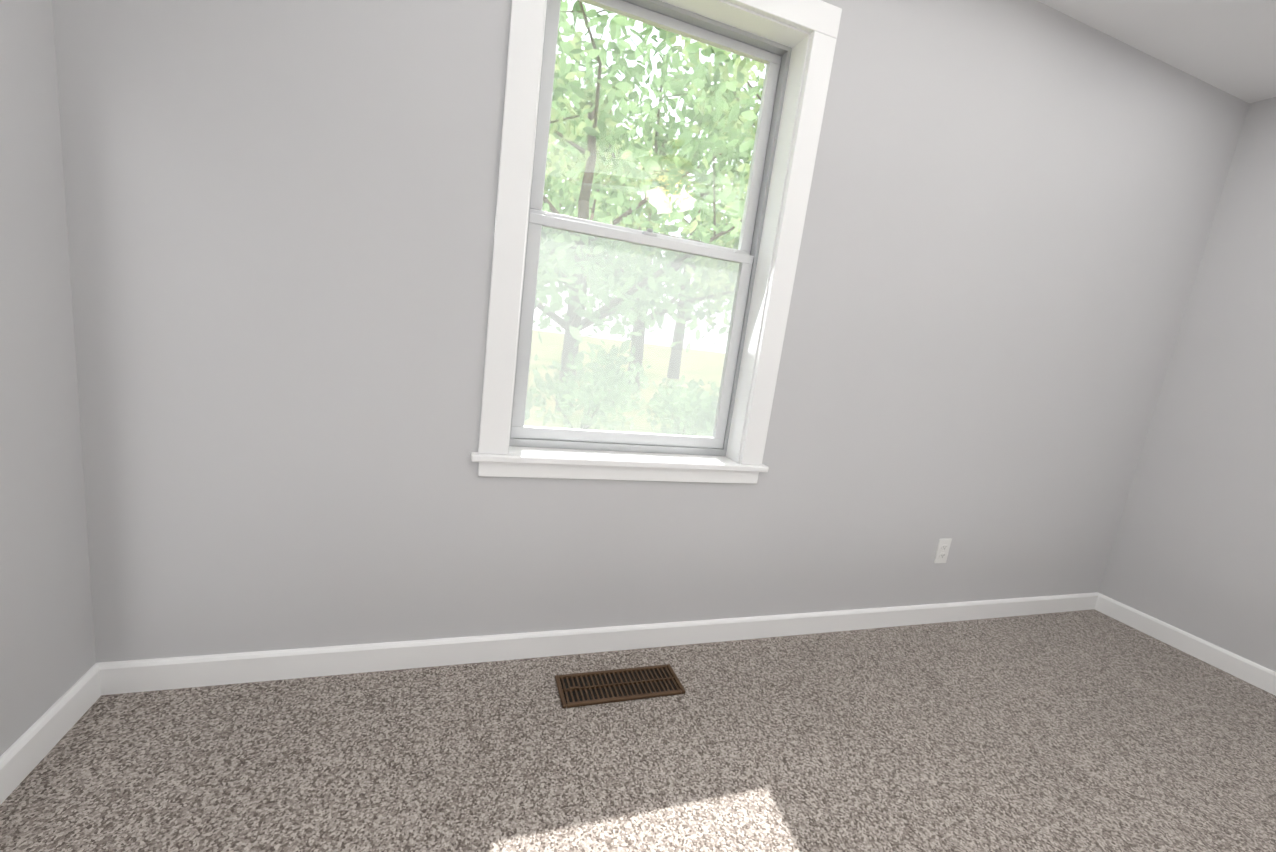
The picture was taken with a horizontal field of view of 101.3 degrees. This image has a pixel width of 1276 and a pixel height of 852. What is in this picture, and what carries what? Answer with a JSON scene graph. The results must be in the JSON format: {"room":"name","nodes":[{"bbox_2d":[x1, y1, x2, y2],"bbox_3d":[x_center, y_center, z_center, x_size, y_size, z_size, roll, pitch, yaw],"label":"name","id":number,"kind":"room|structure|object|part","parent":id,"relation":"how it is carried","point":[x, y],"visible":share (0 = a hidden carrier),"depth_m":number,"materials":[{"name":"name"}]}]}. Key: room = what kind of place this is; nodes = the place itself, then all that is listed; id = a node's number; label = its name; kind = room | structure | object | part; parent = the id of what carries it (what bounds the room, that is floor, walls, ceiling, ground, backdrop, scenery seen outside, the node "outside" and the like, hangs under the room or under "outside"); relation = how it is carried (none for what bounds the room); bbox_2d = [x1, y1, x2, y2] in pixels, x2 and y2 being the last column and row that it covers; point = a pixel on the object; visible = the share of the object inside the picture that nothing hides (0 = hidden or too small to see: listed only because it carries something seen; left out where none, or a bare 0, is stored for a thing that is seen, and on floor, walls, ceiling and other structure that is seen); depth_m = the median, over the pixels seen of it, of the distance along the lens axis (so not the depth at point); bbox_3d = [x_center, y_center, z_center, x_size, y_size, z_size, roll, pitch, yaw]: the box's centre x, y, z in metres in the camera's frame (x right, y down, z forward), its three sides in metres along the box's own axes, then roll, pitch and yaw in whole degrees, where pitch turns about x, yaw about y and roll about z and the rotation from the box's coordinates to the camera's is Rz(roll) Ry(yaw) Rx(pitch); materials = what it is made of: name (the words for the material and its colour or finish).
{"room":"empty bedroom","nodes":[
{"label":"empty bedroom","id":0,"kind":"room"},
{"bbox_2d":[0,0,95,755],"bbox_3d":[-0.814,-0.112,-0.508,0.200,2.440,3.560,4,11,-20],"label":"wall","id":1,"kind":"structure","parent":0,"point":[47,653],"depth_m":1.12,"materials":[{"name":"grey paint"}]},
{"bbox_2d":[0,663,100,804],"bbox_3d":[-0.862,1.042,-0.261,0.014,0.088,3.560,4,11,-20],"label":"baseboard","id":2,"kind":"structure","parent":1,"relation":"attached to","point":[29,749],"depth_m":1.20,"materials":[{"name":"white wood"}]},
{"bbox_2d":[0,609,1275,851],"bbox_3d":[1.032,1.266,0.436,4.470,0.120,3.960,4,11,-20],"label":"floor","id":3,"kind":"structure","parent":0,"point":[1086,731],"depth_m":1.43,"materials":[{"name":"carpet"}]},
{"bbox_2d":[555,664,685,707],"bbox_3d":[-0.056,0.827,1.678,0.400,0.014,0.140,4,11,-20],"label":"air vent register","id":4,"kind":"object","parent":3,"relation":"on","point":[600,687],"visible":1,"depth_m":1.67,"materials":[{"name":"brown metal"}]},
{"bbox_2d":[52,0,1248,662],"bbox_3d":[0.602,-0.380,1.945,4.470,2.440,0.200,4,11,-20],"label":"wall","id":5,"kind":"structure","parent":0,"point":[280,214],"depth_m":1.63,"materials":[{"name":"grey paint"}]},
{"bbox_2d":[97,592,1098,694],"bbox_3d":[0.486,0.790,2.057,4.070,0.088,0.014,4,11,-20],"label":"baseboard","id":6,"kind":"structure","parent":5,"relation":"attached to","point":[130,676],"depth_m":1.74,"materials":[{"name":"white wood"}]},
{"bbox_2d":[471,0,841,483],"bbox_3d":[0.035,-0.596,1.710,1.019,1.540,0.286,4,11,-20],"label":"window","id":7,"kind":"structure","parent":5,"relation":"in","point":[806,31],"depth_m":1.68,"materials":[{"name":"white"}]},
{"bbox_2d":[524,226,739,436],"bbox_3d":[-0.025,-0.288,1.823,0.790,0.698,0.008,4,11,-20],"label":"screen","id":8,"kind":"object","parent":7,"relation":"attached to","point":[544,401],"depth_m":1.81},
{"bbox_3d":[0.029,-0.603,1.727,0.704,1.283,0.031,4,11,-20],"label":"glass","id":9,"kind":"part","parent":7,"relation":"part of","materials":[{"name":"clear glass"}]},
{"bbox_3d":[0.026,-0.593,1.735,0.800,1.379,0.080,4,11,-20],"label":"left window frame and sash","id":10,"kind":"part","parent":7,"relation":"part of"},
{"bbox_2d":[934,539,951,562],"bbox_3d":[1.337,0.548,2.295,0.070,0.115,0.008,4,11,-20],"label":"electrical outlet","id":11,"kind":"object","parent":5,"relation":"attached to","point":[942,551],"visible":1,"depth_m":2.29,"materials":[{"name":"white plastic"}]},
{"bbox_2d":[1037,0,1275,103],"bbox_3d":[1.357,-1.231,-0.024,4.470,0.120,3.960,4,11,-20],"label":"ceiling","id":12,"kind":"structure","parent":0,"point":[1228,46],"depth_m":1.93,"materials":[{"name":"white paint"}]},
{"bbox_2d":[1098,97,1275,671],"bbox_3d":[3.202,0.147,0.919,0.200,2.440,3.560,4,11,-20],"label":"wall","id":13,"kind":"structure","parent":0,"point":[1193,550],"depth_m":2.33,"materials":[{"name":"grey paint"}]},
{"bbox_2d":[1095,593,1275,695],"bbox_3d":[2.953,1.288,1.095,0.014,0.088,3.560,4,11,-20],"label":"baseboard","id":14,"kind":"structure","parent":13,"relation":"attached to","point":[1247,670],"depth_m":2.37,"materials":[{"name":"white wood"}]},
{"label":"outside","id":15,"kind":"structure","parent":0,"visible":0},
{"bbox_3d":[11.302,1.166,11.240,110.000,0.300,110.000,4,11,-20],"label":"ground","id":16,"kind":"structure","parent":15,"visible":0},
{"bbox_2d":[544,21,632,201],"bbox_3d":[-4.055,-4.967,9.952,6.960,8.235,6.708,4,11,-20],"label":"tree","id":17,"kind":"object","parent":16,"relation":"on","point":[568,135],"depth_m":8.59,"materials":[{"name":"green plant"}]},
{"bbox_2d":[555,53,678,211],"bbox_3d":[-2.874,-8.133,19.780,7.973,11.175,10.625,4,11,-20],"label":"tree","id":18,"kind":"object","parent":16,"relation":"on","point":[626,124],"depth_m":19.16,"materials":[{"name":"green plant"}]},
{"bbox_2d":[545,10,698,229],"bbox_3d":[-2.978,-6.142,13.436,8.798,9.547,7.860,4,11,-20],"label":"tree","id":19,"kind":"object","parent":16,"relation":"on","point":[580,33],"depth_m":13.15,"materials":[{"name":"green plant"}]},
{"bbox_2d":[542,0,760,248],"bbox_3d":[-0.661,-3.882,9.012,6.538,7.317,7.104,4,11,-20],"label":"tree","id":20,"kind":"object","parent":16,"relation":"on","point":[654,157],"depth_m":8.45,"materials":[{"name":"green plant"}]},
{"bbox_2d":[546,4,758,247],"bbox_3d":[0.234,-4.973,12.307,8.025,8.488,8.351,4,11,-20],"label":"tree","id":21,"kind":"object","parent":16,"relation":"on","point":[647,129],"depth_m":10.04,"materials":[{"name":"green plant"}]},
{"bbox_2d":[569,49,762,241],"bbox_3d":[2.151,-6.486,17.215,10.100,10.162,7.011,4,11,-20],"label":"tree","id":22,"kind":"object","parent":16,"relation":"on","point":[661,200],"depth_m":16.52,"materials":[{"name":"green plant"}]},
{"bbox_2d":[633,31,765,249],"bbox_3d":[2.709,-3.904,10.923,6.044,7.524,6.879,4,11,-20],"label":"tree","id":23,"kind":"object","parent":16,"relation":"on","point":[741,93],"depth_m":9.43,"materials":[{"name":"green plant"}]}
]}

